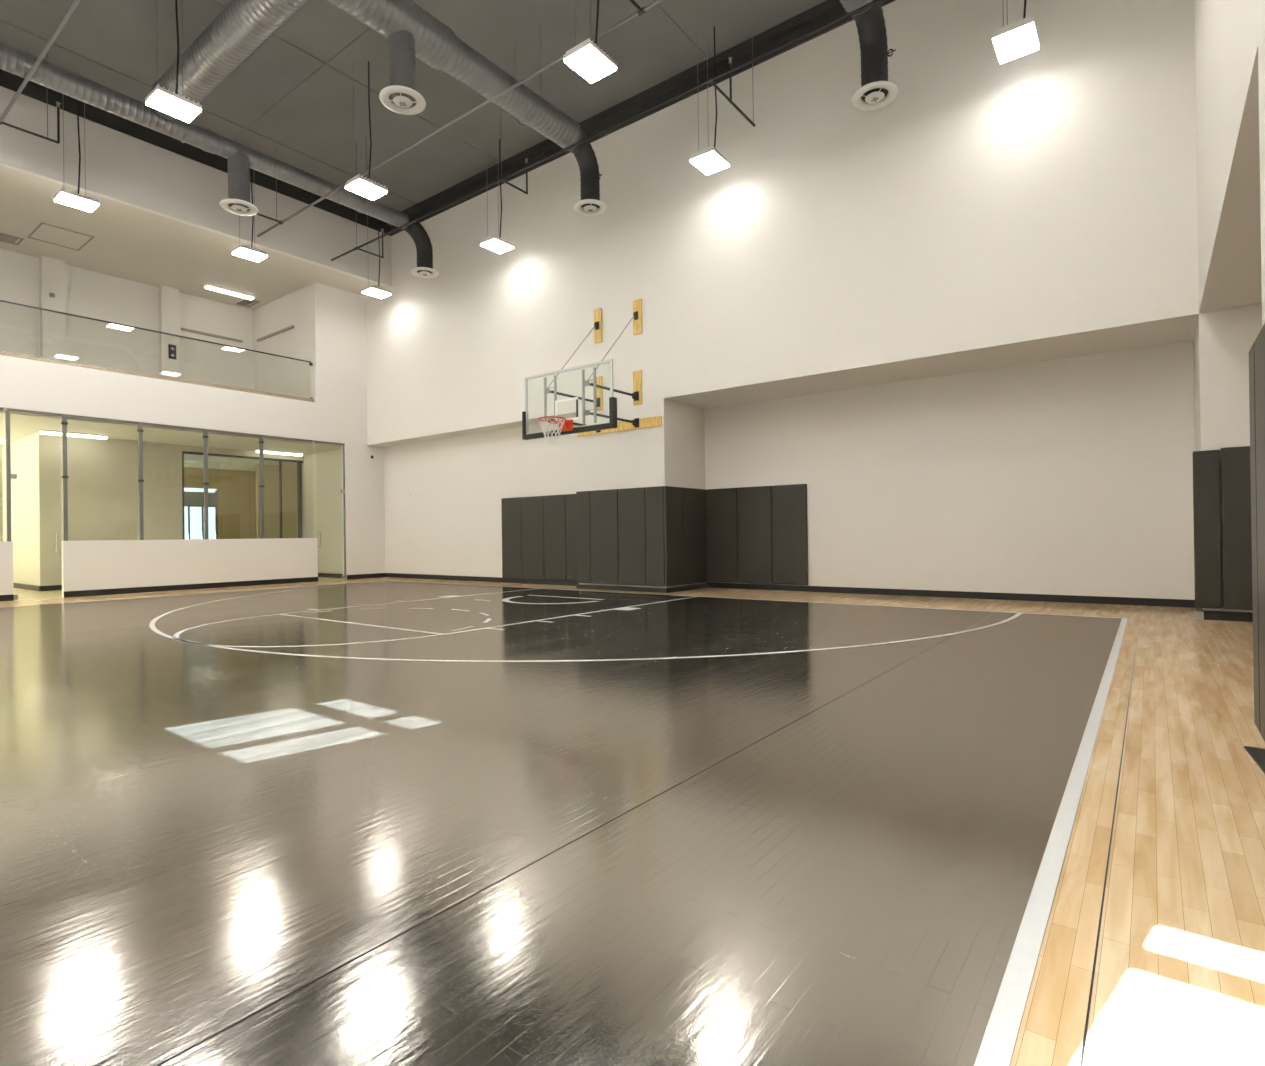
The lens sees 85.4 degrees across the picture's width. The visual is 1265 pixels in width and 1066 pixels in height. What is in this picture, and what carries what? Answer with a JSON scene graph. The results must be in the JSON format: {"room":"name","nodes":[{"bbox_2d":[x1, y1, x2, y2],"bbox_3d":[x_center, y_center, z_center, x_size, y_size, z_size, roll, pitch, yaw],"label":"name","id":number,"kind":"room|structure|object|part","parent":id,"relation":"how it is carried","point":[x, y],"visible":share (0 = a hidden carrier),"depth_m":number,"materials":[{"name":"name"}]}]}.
{"room":"indoor basketball court","nodes":[
{"label":"indoor basketball court","id":0,"kind":"room"},
{"bbox_2d":[0,249,311,397],"bbox_3d":[-14.166,-5.004,13.894,3.559,3.203,14.100,-1,0,37],"label":"wall","id":1,"kind":"structure","parent":0,"point":[24,279],"depth_m":18.21,"materials":[{"name":"beige paint"}]},
{"bbox_2d":[168,344,175,358],"bbox_3d":[-12.385,-4.877,18.454,0.030,0.380,0.180,-1,0,37],"label":"panel","id":2,"kind":"object","parent":1,"relation":"attached to","point":[171,348],"visible":1,"depth_m":18.44,"materials":[{"name":"black plastic"}]},
{"bbox_2d":[181,328,242,341],"bbox_3d":[-11.912,-5.610,19.458,0.050,0.060,1.580,-1,0,37],"label":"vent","id":3,"kind":"structure","parent":1,"relation":"attached to","point":[183,329],"depth_m":19.41,"materials":[{"name":"grey metal"}]},
{"bbox_2d":[257,325,293,341],"bbox_3d":[-10.185,-5.672,19.511,2.100,0.060,0.050,-1,0,37],"label":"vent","id":4,"kind":"structure","parent":1,"relation":"attached to","point":[292,326],"depth_m":19.43,"materials":[{"name":"grey metal"}]},
{"bbox_2d":[0,409,340,470],"bbox_3d":[-15.539,-2.362,16.833,9.359,0.140,17.100,-1,0,37],"label":"ceiling","id":5,"kind":"structure","parent":0,"point":[22,425],"depth_m":16.86,"materials":[{"name":"paint"}]},
{"bbox_2d":[38,430,61,435],"bbox_3d":[-13.044,-2.288,15.378,0.790,0.080,0.524,-1,0,37],"label":"fluorescent light","id":6,"kind":"object","parent":5,"relation":"attached to","point":[48,432],"depth_m":15.57,"materials":[{"name":"white plastic"}]},
{"bbox_2d":[67,432,108,438],"bbox_3d":[-12.648,-2.291,15.887,0.799,0.080,0.851,-1,0,37],"label":"fluorescent light","id":7,"kind":"object","parent":5,"relation":"attached to","point":[69,434],"depth_m":16.11,"materials":[{"name":"white plastic"}]},
{"bbox_2d":[255,449,303,455],"bbox_3d":[-10.188,-2.311,19.805,0.220,0.080,1.300,-1,0,37],"label":"fluorescent light","id":8,"kind":"object","parent":5,"relation":"attached to","point":[257,450],"visible":0.97,"depth_m":19.77,"materials":[{"name":"white plastic"}]},
{"bbox_2d":[256,451,302,455],"bbox_3d":[-10.188,-2.296,19.805,0.170,0.050,1.260,-1,0,37],"label":"diffuser","id":9,"kind":"object","parent":8,"relation":"attached to","point":[267,452],"depth_m":19.83,"materials":[{"name":"white plastic"}]},
{"bbox_2d":[0,433,342,585],"bbox_3d":[-15.706,-0.460,16.577,16.438,3.660,3.501,-1,0,-31],"label":"wall","id":10,"kind":"structure","parent":0,"point":[103,492],"depth_m":17.02,"materials":[{"name":"paint"}]},
{"bbox_2d":[182,451,302,538],"bbox_3d":[-10.974,-0.432,19.491,0.080,3.500,3.270,-1,0,37],"label":"window","id":11,"kind":"structure","parent":10,"relation":"in","point":[299,462],"depth_m":20.24,"materials":[{"name":"brown metal"}]},
{"bbox_2d":[13,573,342,590],"bbox_3d":[-11.995,1.268,18.239,8.342,0.120,3.053,-1,0,-25],"label":"baseboard","id":12,"kind":"structure","parent":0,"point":[330,575],"depth_m":16.43,"materials":[{"name":"black plastic"}]},
{"bbox_2d":[0,282,384,600],"bbox_3d":[-12.070,-2.659,13.490,0.215,7.947,15.961,-1,0,37],"label":"wall","id":13,"kind":"structure","parent":0,"point":[337,413],"depth_m":16.52,"materials":[{"name":"beige paint"}]},
{"bbox_2d":[5,408,61,599],"bbox_3d":[-11.857,-0.562,13.617,0.112,3.728,0.860,-1,0,37],"label":"door","id":14,"kind":"structure","parent":13,"relation":"in","point":[9,476],"depth_m":13.30,"materials":[{"name":"grey metal"}]},
{"bbox_3d":[-11.642,0.200,13.861,0.082,0.404,0.024,-1,0,37],"label":"handle","id":15,"kind":"part","parent":14,"relation":"part of","materials":[{"name":"silver metal"}]},
{"bbox_2d":[61,414,138,540],"bbox_3d":[-11.224,-1.138,14.498,0.080,2.588,1.335,-1,0,37],"label":"window","id":16,"kind":"structure","parent":13,"relation":"in","point":[64,423],"depth_m":14.00,"materials":[{"name":"grey metal"}]},
{"bbox_2d":[0,300,313,401],"bbox_3d":[-11.448,-3.976,14.301,0.100,1.081,9.820,-1,0,37],"label":"glass railing","id":17,"kind":"object","parent":13,"relation":"on","point":[11,354],"visible":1,"depth_m":15.15,"materials":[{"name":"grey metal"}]},
{"bbox_3d":[-11.480,-4.504,14.284,0.040,0.025,9.760,-1,0,37],"label":"handrail","id":18,"kind":"part","parent":17,"relation":"part of","materials":[{"name":"grey metal"}]},
{"bbox_2d":[137,422,203,539],"bbox_3d":[-10.433,-1.145,15.543,0.080,2.588,1.315,-1,0,37],"label":"window","id":19,"kind":"structure","parent":13,"relation":"in","point":[140,430],"depth_m":15.05,"materials":[{"name":"grey metal"}]},
{"bbox_2d":[203,429,259,538],"bbox_3d":[-9.657,-1.151,16.567,0.080,2.588,1.285,-1,0,37],"label":"window","id":20,"kind":"structure","parent":13,"relation":"in","point":[205,437],"depth_m":16.08,"materials":[{"name":"grey metal"}]},
{"bbox_2d":[259,435,312,538],"bbox_3d":[-8.869,-1.158,17.607,0.080,2.588,1.355,-1,0,37],"label":"window","id":21,"kind":"structure","parent":13,"relation":"in","point":[261,442],"depth_m":17.10,"materials":[{"name":"grey metal"}]},
{"bbox_2d":[314,440,345,578],"bbox_3d":[-8.142,-0.595,18.522,0.112,3.728,0.826,-1,0,37],"label":"door frame","id":22,"kind":"structure","parent":13,"relation":"in","point":[315,441],"depth_m":18.84,"materials":[{"name":"grey metal"}]},
{"bbox_2d":[347,573,384,578],"bbox_3d":[-7.488,1.213,19.297,0.015,0.120,1.180,-1,0,37],"label":"baseboard","id":23,"kind":"structure","parent":13,"relation":"attached to","point":[375,575],"depth_m":19.26,"materials":[{"name":"black plastic"}]},
{"bbox_2d":[0,165,387,309],"bbox_3d":[-13.254,-6.692,14.025,4.896,0.150,15.428,-1,0,37],"label":"ceiling","id":24,"kind":"structure","parent":0,"point":[129,243],"depth_m":16.01,"materials":[{"name":"white paint"}]},
{"bbox_2d":[0,233,23,244],"bbox_3d":[-14.029,-6.593,15.316,0.500,0.020,0.550,-1,0,37],"label":"ceiling vent","id":25,"kind":"object","parent":24,"relation":"in","point":[2,234],"visible":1,"depth_m":15.38,"materials":[{"name":"grey metal"}]},
{"bbox_2d":[27,222,94,250],"bbox_3d":[-12.778,-6.612,15.328,1.160,0.011,0.920,-1,0,37],"label":"access hatch","id":26,"kind":"object","parent":24,"relation":"attached to","point":[33,232],"visible":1,"depth_m":15.31,"materials":[{"name":"grey paint"}]},
{"bbox_2d":[203,284,254,299],"bbox_3d":[-11.040,-6.590,18.798,0.220,0.080,1.230,-1,0,37],"label":"fluorescent light","id":27,"kind":"object","parent":24,"relation":"attached to","point":[207,286],"visible":1,"depth_m":18.72,"materials":[{"name":"white plastic"}]},
{"bbox_2d":[236,299,258,306],"bbox_3d":[-11.068,-6.617,19.722,0.700,0.020,0.350,-1,0,37],"label":"ceiling vent","id":28,"kind":"object","parent":24,"relation":"in","point":[242,303],"visible":0.88,"depth_m":19.70,"materials":[{"name":"grey metal"}]},
{"bbox_2d":[184,464,297,538],"bbox_3d":[-13.647,-0.473,21.057,6.030,3.660,8.100,-1,0,37],"label":"wall","id":29,"kind":"structure","parent":0,"point":[238,491],"depth_m":24.05,"materials":[{"name":"beige paint"}]},
{"bbox_2d":[184,490,217,538],"bbox_3d":[-15.203,-0.340,23.899,0.075,2.450,1.350,-1,0,37],"label":"window","id":30,"kind":"structure","parent":29,"relation":"in","point":[191,499],"depth_m":24.03,"materials":[{"name":"grey metal"}]},
{"bbox_2d":[184,491,217,505],"bbox_3d":[-15.188,-1.205,23.882,0.010,0.460,1.350,-1,0,37],"label":"roller blind","id":31,"kind":"object","parent":30,"relation":"attached to","point":[190,498],"depth_m":23.93,"materials":[{"name":"grey fabric"}]},
{"bbox_2d":[0,0,825,211],"bbox_3d":[-4.495,-8.621,7.379,17.258,0.200,15.428,-1,0,37],"label":"ceiling","id":32,"kind":"structure","parent":0,"point":[315,121],"depth_m":12.39,"materials":[{"name":"grey paint"}]},
{"bbox_2d":[0,0,80,143],"bbox_3d":[-4.507,-7.704,7.320,16.828,1.634,0.839,-1,0,37],"label":"pipe","id":33,"kind":"object","parent":32,"relation":"hanging from","point":[74,5],"visible":1,"depth_m":10.50,"materials":[{"name":"black metal"}]},
{"bbox_3d":[-10.153,-7.636,11.891,0.012,1.600,0.010,-1,0,37],"label":"hanger rod","id":34,"kind":"part","parent":33,"relation":"part of","materials":[{"name":"grey paint"}]},
{"bbox_2d":[54,100,99,211],"bbox_3d":[-10.354,-7.280,12.761,0.470,2.300,0.570,-1,0,37],"label":"light","id":35,"kind":"object","parent":32,"relation":"hanging from","point":[66,197],"visible":0.85,"depth_m":12.70,"materials":[{"name":"white plastic"}]},
{"bbox_3d":[-10.267,-7.326,12.699,0.078,2.211,0.041,-1,0,19],"label":"power cord","id":36,"kind":"part","parent":35,"relation":"part of","materials":[{"name":"black plastic"}]},
{"bbox_2d":[145,0,201,122],"bbox_3d":[-6.695,-7.335,9.989,0.470,2.300,0.570,-1,0,37],"label":"light","id":37,"kind":"object","parent":32,"relation":"hanging from","point":[159,98],"visible":1,"depth_m":9.92,"materials":[{"name":"white plastic"}]},
{"bbox_3d":[-6.608,-7.381,9.928,0.078,2.211,0.041,-1,0,19],"label":"power cord","id":38,"kind":"part","parent":37,"relation":"part of","materials":[{"name":"black plastic"}]},
{"bbox_2d":[0,42,438,277],"bbox_3d":[-9.130,-7.228,10.450,0.630,2.450,14.715,-1,0,37],"label":"air duct","id":39,"kind":"object","parent":32,"relation":"hanging from","point":[241,158],"visible":0.97,"depth_m":12.59,"materials":[{"name":"galvanized steel"},{"name":"white enamel"},{"name":"dark paint"}]},
{"bbox_2d":[220,198,257,215],"bbox_3d":[-7.338,-6.056,12.793,0.630,0.075,0.630,-1,0,37],"label":"diffuser","id":40,"kind":"object","parent":39,"relation":"attached to","point":[237,206],"depth_m":12.75,"materials":[{"name":"white metal"}]},
{"bbox_2d":[411,267,438,277],"bbox_3d":[-4.863,-6.078,16.061,0.630,0.075,0.630,-1,0,37],"label":"diffuser","id":41,"kind":"object","parent":39,"relation":"attached to","point":[423,272],"depth_m":16.01,"materials":[{"name":"white metal"}]},
{"bbox_2d":[231,169,267,261],"bbox_3d":[-8.501,-7.297,15.208,0.470,2.300,0.570,-1,0,37],"label":"light","id":42,"kind":"object","parent":32,"relation":"hanging from","point":[243,251],"visible":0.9,"depth_m":15.13,"materials":[{"name":"white plastic"}]},
{"bbox_3d":[-8.414,-7.343,15.146,0.078,2.211,0.041,-1,0,19],"label":"power cord","id":43,"kind":"part","parent":42,"relation":"part of","materials":[{"name":"black plastic"}]},
{"bbox_2d":[0,0,708,204],"bbox_3d":[-4.529,-8.515,7.299,16.818,0.012,15.258,-1,0,37],"label":"trim","id":44,"kind":"structure","parent":32,"relation":"attached to","point":[55,2],"depth_m":12.40,"materials":[{"name":"grey paint"}]},
{"bbox_2d":[345,61,387,199],"bbox_3d":[-4.842,-7.352,12.437,0.470,2.300,0.570,-1,0,37],"label":"light","id":45,"kind":"object","parent":32,"relation":"hanging from","point":[360,185],"visible":1,"depth_m":12.36,"materials":[{"name":"white plastic"}]},
{"bbox_3d":[-4.755,-7.397,12.375,0.078,2.211,0.041,-1,0,19],"label":"power cord","id":46,"kind":"part","parent":45,"relation":"part of","materials":[{"name":"black plastic"}]},
{"bbox_2d":[361,215,391,298],"bbox_3d":[-6.617,-7.313,17.695,0.470,2.300,0.570,-1,0,37],"label":"light","id":47,"kind":"object","parent":32,"relation":"hanging from","point":[372,290],"visible":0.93,"depth_m":17.62,"materials":[{"name":"white plastic"}]},
{"bbox_3d":[-6.530,-7.359,17.634,0.078,2.211,0.041,-1,0,19],"label":"power cord","id":48,"kind":"part","parent":47,"relation":"part of","materials":[{"name":"black plastic"}]},
{"bbox_2d":[248,0,664,236],"bbox_3d":[-2.140,-7.725,10.447,16.828,1.634,0.754,-1,0,37],"label":"pipe","id":49,"kind":"object","parent":32,"relation":"hanging from","point":[641,11],"visible":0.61,"depth_m":11.22,"materials":[{"name":"grey metal"}]},
{"bbox_3d":[-7.820,-7.656,15.054,0.012,1.600,0.010,-1,0,37],"label":"hanger rod","id":50,"kind":"part","parent":49,"relation":"part of","materials":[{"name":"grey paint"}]},
{"bbox_2d":[328,0,606,215],"bbox_3d":[-5.064,-7.289,7.371,0.630,2.450,14.715,-1,0,37],"label":"air duct","id":51,"kind":"object","parent":32,"relation":"hanging from","point":[411,32],"visible":0.98,"depth_m":10.22,"materials":[{"name":"galvanized steel"},{"name":"white enamel"},{"name":"dark paint"}]},
{"bbox_2d":[151,0,308,120],"bbox_3d":[-6.137,-7.272,10.269,4.569,0.570,0.570,-1,0,37],"label":"air duct","id":52,"kind":"object","parent":51,"relation":"attached to","point":[243,26],"visible":0.88,"depth_m":9.96,"materials":[{"name":"grey galvanized steel"}]},
{"bbox_2d":[379,85,425,114],"bbox_3d":[-3.261,-6.117,9.729,0.630,0.075,0.630,-1,0,37],"label":"diffuser","id":53,"kind":"object","parent":51,"relation":"attached to","point":[404,97],"depth_m":9.69,"materials":[{"name":"white metal"}]},
{"bbox_2d":[574,199,606,215],"bbox_3d":[-0.798,-6.139,12.982,0.630,0.075,0.630,-1,0,37],"label":"diffuser","id":54,"kind":"object","parent":51,"relation":"attached to","point":[589,206],"depth_m":12.93,"materials":[{"name":"white metal"}]},
{"bbox_2d":[480,140,513,253],"bbox_3d":[-2.958,-7.368,14.924,0.470,2.300,0.570,-1,0,37],"label":"light","id":55,"kind":"object","parent":32,"relation":"hanging from","point":[494,243],"visible":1,"depth_m":14.85,"materials":[{"name":"white plastic"}]},
{"bbox_3d":[-2.871,-7.414,14.863,0.078,2.211,0.041,-1,0,19],"label":"power cord","id":56,"kind":"part","parent":55,"relation":"part of","materials":[{"name":"black plastic"}]},
{"bbox_2d":[563,0,616,82],"bbox_3d":[-0.578,-7.416,9.207,0.470,2.300,0.570,-1,0,37],"label":"light","id":57,"kind":"object","parent":32,"relation":"hanging from","point":[587,59],"visible":1,"depth_m":9.14,"materials":[{"name":"white plastic"}]},
{"bbox_3d":[-0.490,-7.462,9.145,0.078,2.211,0.041,-1,0,19],"label":"power cord","id":58,"kind":"part","parent":57,"relation":"part of","materials":[{"name":"black plastic"}]},
{"bbox_2d":[331,0,883,260],"bbox_3d":[-0.421,-7.740,12.715,16.828,1.634,1.514,-1,0,37],"label":"pipe","id":59,"kind":"object","parent":32,"relation":"hanging from","point":[711,80],"visible":0.98,"depth_m":11.52,"materials":[{"name":"black metal"}]},
{"bbox_3d":[-6.661,-7.666,16.534,0.012,1.600,0.010,-1,0,37],"label":"hanger rod","id":60,"kind":"part","parent":59,"relation":"part of","materials":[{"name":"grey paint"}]},
{"bbox_3d":[-2.580,-7.728,13.443,0.012,1.600,0.010,-1,0,37],"label":"hanger rod","id":61,"kind":"part","parent":59,"relation":"part of","materials":[{"name":"grey paint"}]},
{"bbox_3d":[2.060,-7.792,11.735,0.012,1.600,0.010,-1,0,37],"label":"hanger rod","id":62,"kind":"part","parent":59,"relation":"part of","materials":[{"name":"grey paint"}]},
{"bbox_2d":[689,26,729,174],"bbox_3d":[1.306,-7.432,11.694,0.470,2.300,0.570,-1,0,37],"label":"light","id":63,"kind":"object","parent":32,"relation":"hanging from","point":[708,160],"visible":1,"depth_m":11.62,"materials":[{"name":"white plastic"}]},
{"bbox_3d":[1.393,-7.478,11.633,0.078,2.211,0.041,-1,0,19],"label":"power cord","id":64,"kind":"part","parent":63,"relation":"part of","materials":[{"name":"black plastic"}]},
{"bbox_2d":[839,0,897,110],"bbox_3d":[-0.816,-7.353,4.154,0.630,2.450,14.715,-1,0,37],"label":"air duct","id":65,"kind":"object","parent":32,"relation":"hanging from","point":[870,22],"visible":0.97,"depth_m":9.60,"materials":[{"name":"black metal"}]},
{"bbox_2d":[852,81,897,110],"bbox_3d":[3.451,-6.203,9.764,0.630,0.075,0.630,-1,0,37],"label":"diffuser","id":66,"kind":"object","parent":65,"relation":"attached to","point":[872,93],"depth_m":9.72,"materials":[{"name":"white metal"}]},
{"bbox_2d":[992,0,1039,63],"bbox_3d":[4.973,-7.487,8.917,0.470,2.300,0.570,-1,0,37],"label":"light","id":67,"kind":"object","parent":32,"relation":"hanging from","point":[1017,39],"visible":1,"depth_m":8.83,"materials":[{"name":"white plastic"}]},
{"bbox_3d":[5.060,-7.533,8.855,0.078,2.211,0.041,-1,0,19],"label":"power cord","id":68,"kind":"part","parent":67,"relation":"part of","materials":[{"name":"black plastic"}]},
{"bbox_2d":[0,577,1264,1065],"bbox_3d":[-7.393,1.347,10.751,29.600,0.200,17.200,-1,0,37],"label":"floor","id":69,"kind":"structure","parent":0,"point":[1179,976],"depth_m":2.34,"materials":[{"name":"brown wood"}]},
{"bbox_2d":[0,581,1127,1065],"bbox_3d":[-4.601,1.198,7.277,15.650,0.004,15.033,-1,0,37],"label":"court surface","id":70,"kind":"object","parent":69,"relation":"on","point":[382,823],"visible":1,"depth_m":2.64,"materials":[{"name":"grey paint"}]},
{"bbox_2d":[1080,606,1141,1065],"bbox_3d":[2.299,1.100,3.229,0.005,0.001,16.913,-1,0,37],"label":"trim","id":71,"kind":"structure","parent":69,"relation":"on","point":[1102,903],"depth_m":2.00,"materials":[{"name":"black plastic"}]},
{"bbox_2d":[1195,611,1203,619],"bbox_3d":[6.934,1.007,8.389,0.083,0.100,0.080,-1,0,37],"label":"guard","id":72,"kind":"object","parent":69,"relation":"on","point":[1199,615],"visible":1,"depth_m":8.36,"materials":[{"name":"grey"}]},
{"bbox_2d":[1244,746,1264,773],"bbox_3d":[2.759,1.087,2.960,0.078,0.011,1.240,-1,0,37],"label":"rubber mat","id":73,"kind":"object","parent":69,"relation":"on","point":[1257,754],"visible":1,"depth_m":3.33,"materials":[{"name":"black plastic"}]},
{"bbox_2d":[365,0,1261,611],"bbox_3d":[1.009,-3.811,14.030,20.441,9.920,1.772,-1,0,37],"label":"wall","id":74,"kind":"structure","parent":0,"point":[960,312],"depth_m":11.28,"materials":[{"name":"beige paint"}]},
{"bbox_2d":[0,69,390,235],"bbox_3d":[-11.210,-8.220,12.442,0.030,0.402,15.388,-1,0,37],"label":"ceiling beam","id":75,"kind":"structure","parent":74,"relation":"attached to","point":[10,81],"depth_m":14.34,"materials":[{"name":"black metal"}]},
{"bbox_2d":[0,86,391,287],"bbox_3d":[-11.257,-7.533,12.507,0.140,1.773,15.428,-1,0,37],"label":"wall","id":76,"kind":"structure","parent":74,"relation":"attached to","point":[119,167],"depth_m":14.39,"materials":[{"name":"beige paint"}]},
{"bbox_2d":[501,497,521,577],"bbox_3d":[-2.901,0.119,16.540,0.692,1.935,0.055,-1,0,37],"label":"pad","id":77,"kind":"object","parent":74,"relation":"attached to","point":[511,507],"visible":1,"depth_m":16.51,"materials":[{"name":"black leather"}]},
{"bbox_2d":[521,496,544,578],"bbox_3d":[-2.331,0.111,16.109,0.722,1.935,0.055,-1,0,37],"label":"pad","id":78,"kind":"object","parent":74,"relation":"attached to","point":[532,507],"visible":1,"depth_m":16.07,"materials":[{"name":"black leather"}]},
{"bbox_2d":[544,495,566,579],"bbox_3d":[-1.765,0.102,15.680,0.682,1.935,0.055,-1,0,37],"label":"pad","id":79,"kind":"object","parent":74,"relation":"attached to","point":[554,505],"visible":1,"depth_m":15.65,"materials":[{"name":"black leather"}]},
{"bbox_2d":[566,494,576,580],"bbox_3d":[-1.199,0.093,15.251,0.722,1.935,0.055,-1,0,37],"label":"pad","id":80,"kind":"object","parent":74,"relation":"attached to","point":[571,510],"visible":0.44,"depth_m":15.34,"materials":[{"name":"black leather"}]},
{"bbox_2d":[576,491,590,582],"bbox_3d":[-1.018,0.089,14.446,0.380,1.935,0.055,-1,0,37],"label":"pad","id":81,"kind":"object","parent":74,"relation":"attached to","point":[582,497],"visible":1,"depth_m":14.42,"materials":[{"name":"black leather"}]},
{"bbox_2d":[522,299,661,445],"bbox_3d":[-0.944,-3.098,12.933,2.350,3.060,2.340,-1,0,37],"label":"basketball hoop","id":82,"kind":"object","parent":74,"relation":"attached to","point":[565,426],"visible":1,"depth_m":12.88,"materials":[{"name":"clear glass"}]},
{"bbox_3d":[-1.159,-2.165,13.569,0.048,0.048,1.478,-1,0,37],"label":"support arm","id":83,"kind":"part","parent":82,"relation":"part of","materials":[{"name":"black"}]},
{"bbox_3d":[-1.197,-2.425,12.497,2.140,1.135,0.045,-1,0,37],"label":"backboard frame","id":84,"kind":"part","parent":82,"relation":"part of","materials":[{"name":"grey"}]},
{"bbox_3d":[-1.188,-3.514,13.557,0.014,1.550,1.448,-1,0,37],"label":"suspension rod","id":85,"kind":"part","parent":82,"relation":"part of","materials":[{"name":"silver metal"}]},
{"bbox_3d":[-1.165,-2.695,13.571,0.048,0.048,1.478,-1,0,37],"label":"support arm","id":86,"kind":"part","parent":82,"relation":"part of","materials":[{"name":"black metal"}]},
{"bbox_3d":[-0.383,-3.527,12.948,0.014,1.550,1.448,-1,0,37],"label":"suspension rod","id":87,"kind":"part","parent":82,"relation":"part of","materials":[{"name":"silver metal"}]},
{"bbox_3d":[-0.376,-2.707,12.973,0.048,0.048,1.478,-1,0,37],"label":"support arm","id":88,"kind":"part","parent":82,"relation":"part of","materials":[{"name":"black metal"}]},
{"bbox_3d":[-0.370,-2.177,12.972,0.048,0.048,1.478,-1,0,37],"label":"support arm","id":89,"kind":"part","parent":82,"relation":"part of","materials":[{"name":"black metal"}]},
{"bbox_2d":[590,489,618,584],"bbox_3d":[-0.573,0.082,14.108,0.722,1.935,0.055,-1,0,37],"label":"pad","id":90,"kind":"object","parent":74,"relation":"attached to","point":[603,503],"visible":1,"depth_m":14.07,"materials":[{"name":"black leather"}]},
{"bbox_2d":[618,487,646,585],"bbox_3d":[-0.007,0.074,13.679,0.682,1.935,0.055,-1,0,37],"label":"pad","id":91,"kind":"object","parent":74,"relation":"attached to","point":[631,501],"visible":1,"depth_m":13.65,"materials":[{"name":"black leather"}]},
{"bbox_2d":[387,0,894,235],"bbox_3d":[0.117,-8.361,13.464,16.858,0.402,0.160,-1,0,37],"label":"beam","id":92,"kind":"structure","parent":74,"relation":"attached to","point":[827,11],"depth_m":13.09,"materials":[{"name":"black metal"}]},
{"bbox_2d":[645,486,664,586],"bbox_3d":[0.444,0.067,13.338,0.432,1.935,0.055,-1,0,37],"label":"pad","id":93,"kind":"object","parent":74,"relation":"attached to","point":[654,496],"visible":1,"depth_m":13.31,"materials":[{"name":"black leather"}]},
{"bbox_2d":[664,486,685,586],"bbox_3d":[0.830,0.062,13.437,0.053,1.935,0.671,-1,0,37],"label":"pad","id":94,"kind":"object","parent":74,"relation":"attached to","point":[674,500],"visible":1,"depth_m":13.38,"materials":[{"name":"black leather"}]},
{"bbox_2d":[684,488,706,583],"bbox_3d":[1.283,0.058,14.035,0.053,1.935,0.818,-1,0,37],"label":"pad","id":95,"kind":"object","parent":74,"relation":"attached to","point":[695,499],"visible":1,"depth_m":14.00,"materials":[{"name":"black leather"}]},
{"bbox_2d":[706,488,737,582],"bbox_3d":[1.835,0.052,14.172,0.760,1.935,0.055,-1,0,37],"label":"pad","id":96,"kind":"object","parent":74,"relation":"attached to","point":[721,504],"visible":1,"depth_m":14.13,"materials":[{"name":"black leather"}]},
{"bbox_2d":[737,486,772,583],"bbox_3d":[2.444,0.042,13.711,0.752,1.935,0.055,-1,0,37],"label":"pad","id":97,"kind":"object","parent":74,"relation":"attached to","point":[754,504],"visible":1,"depth_m":13.68,"materials":[{"name":"black leather"}]},
{"bbox_2d":[771,484,807,584],"bbox_3d":[3.038,0.034,13.261,0.722,1.935,0.055,-1,0,37],"label":"pad","id":98,"kind":"object","parent":74,"relation":"attached to","point":[789,502],"visible":1,"depth_m":13.23,"materials":[{"name":"black leather"}]},
{"bbox_2d":[385,573,1252,621],"bbox_3d":[0.968,1.089,13.879,20.041,0.120,1.580,-1,0,37],"label":"baseboard","id":99,"kind":"structure","parent":74,"relation":"attached to","point":[1208,614],"depth_m":12.10,"materials":[{"name":"black plastic"}]},
{"bbox_2d":[1193,450,1221,608],"bbox_3d":[7.008,-0.044,8.359,0.253,1.920,0.063,-1,0,37],"label":"pad","id":100,"kind":"object","parent":74,"relation":"attached to","point":[1206,464],"visible":1,"depth_m":8.33,"materials":[{"name":"black leather"}]},
{"bbox_2d":[1220,446,1252,609],"bbox_3d":[7.402,-0.060,8.060,0.722,1.940,0.063,-1,0,37],"label":"pad","id":101,"kind":"object","parent":74,"relation":"attached to","point":[1235,461],"visible":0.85,"depth_m":8.17,"materials":[{"name":"black leather"}]},
{"bbox_2d":[1194,0,1264,326],"bbox_3d":[3.126,-3.775,1.639,2.106,9.720,15.428,-1,0,37],"label":"wall","id":102,"kind":"structure","parent":0,"point":[1229,34],"depth_m":5.85,"materials":[{"name":"beige paint"}]},
{"bbox_2d":[1249,343,1259,731],"bbox_3d":[3.373,0.023,3.680,0.054,2.070,0.252,-1,0,37],"label":"pad","id":103,"kind":"object","parent":102,"relation":"attached to","point":[1251,351],"visible":0.46,"depth_m":3.68,"materials":[{"name":"black leather"}]},
{"bbox_2d":[1254,323,1264,741],"bbox_3d":[3.071,0.026,3.282,0.054,2.070,0.732,-1,0,37],"label":"pad","id":104,"kind":"object","parent":102,"relation":"attached to","point":[1259,344],"visible":1,"depth_m":3.45,"materials":[{"name":"black leather"}]}
]}

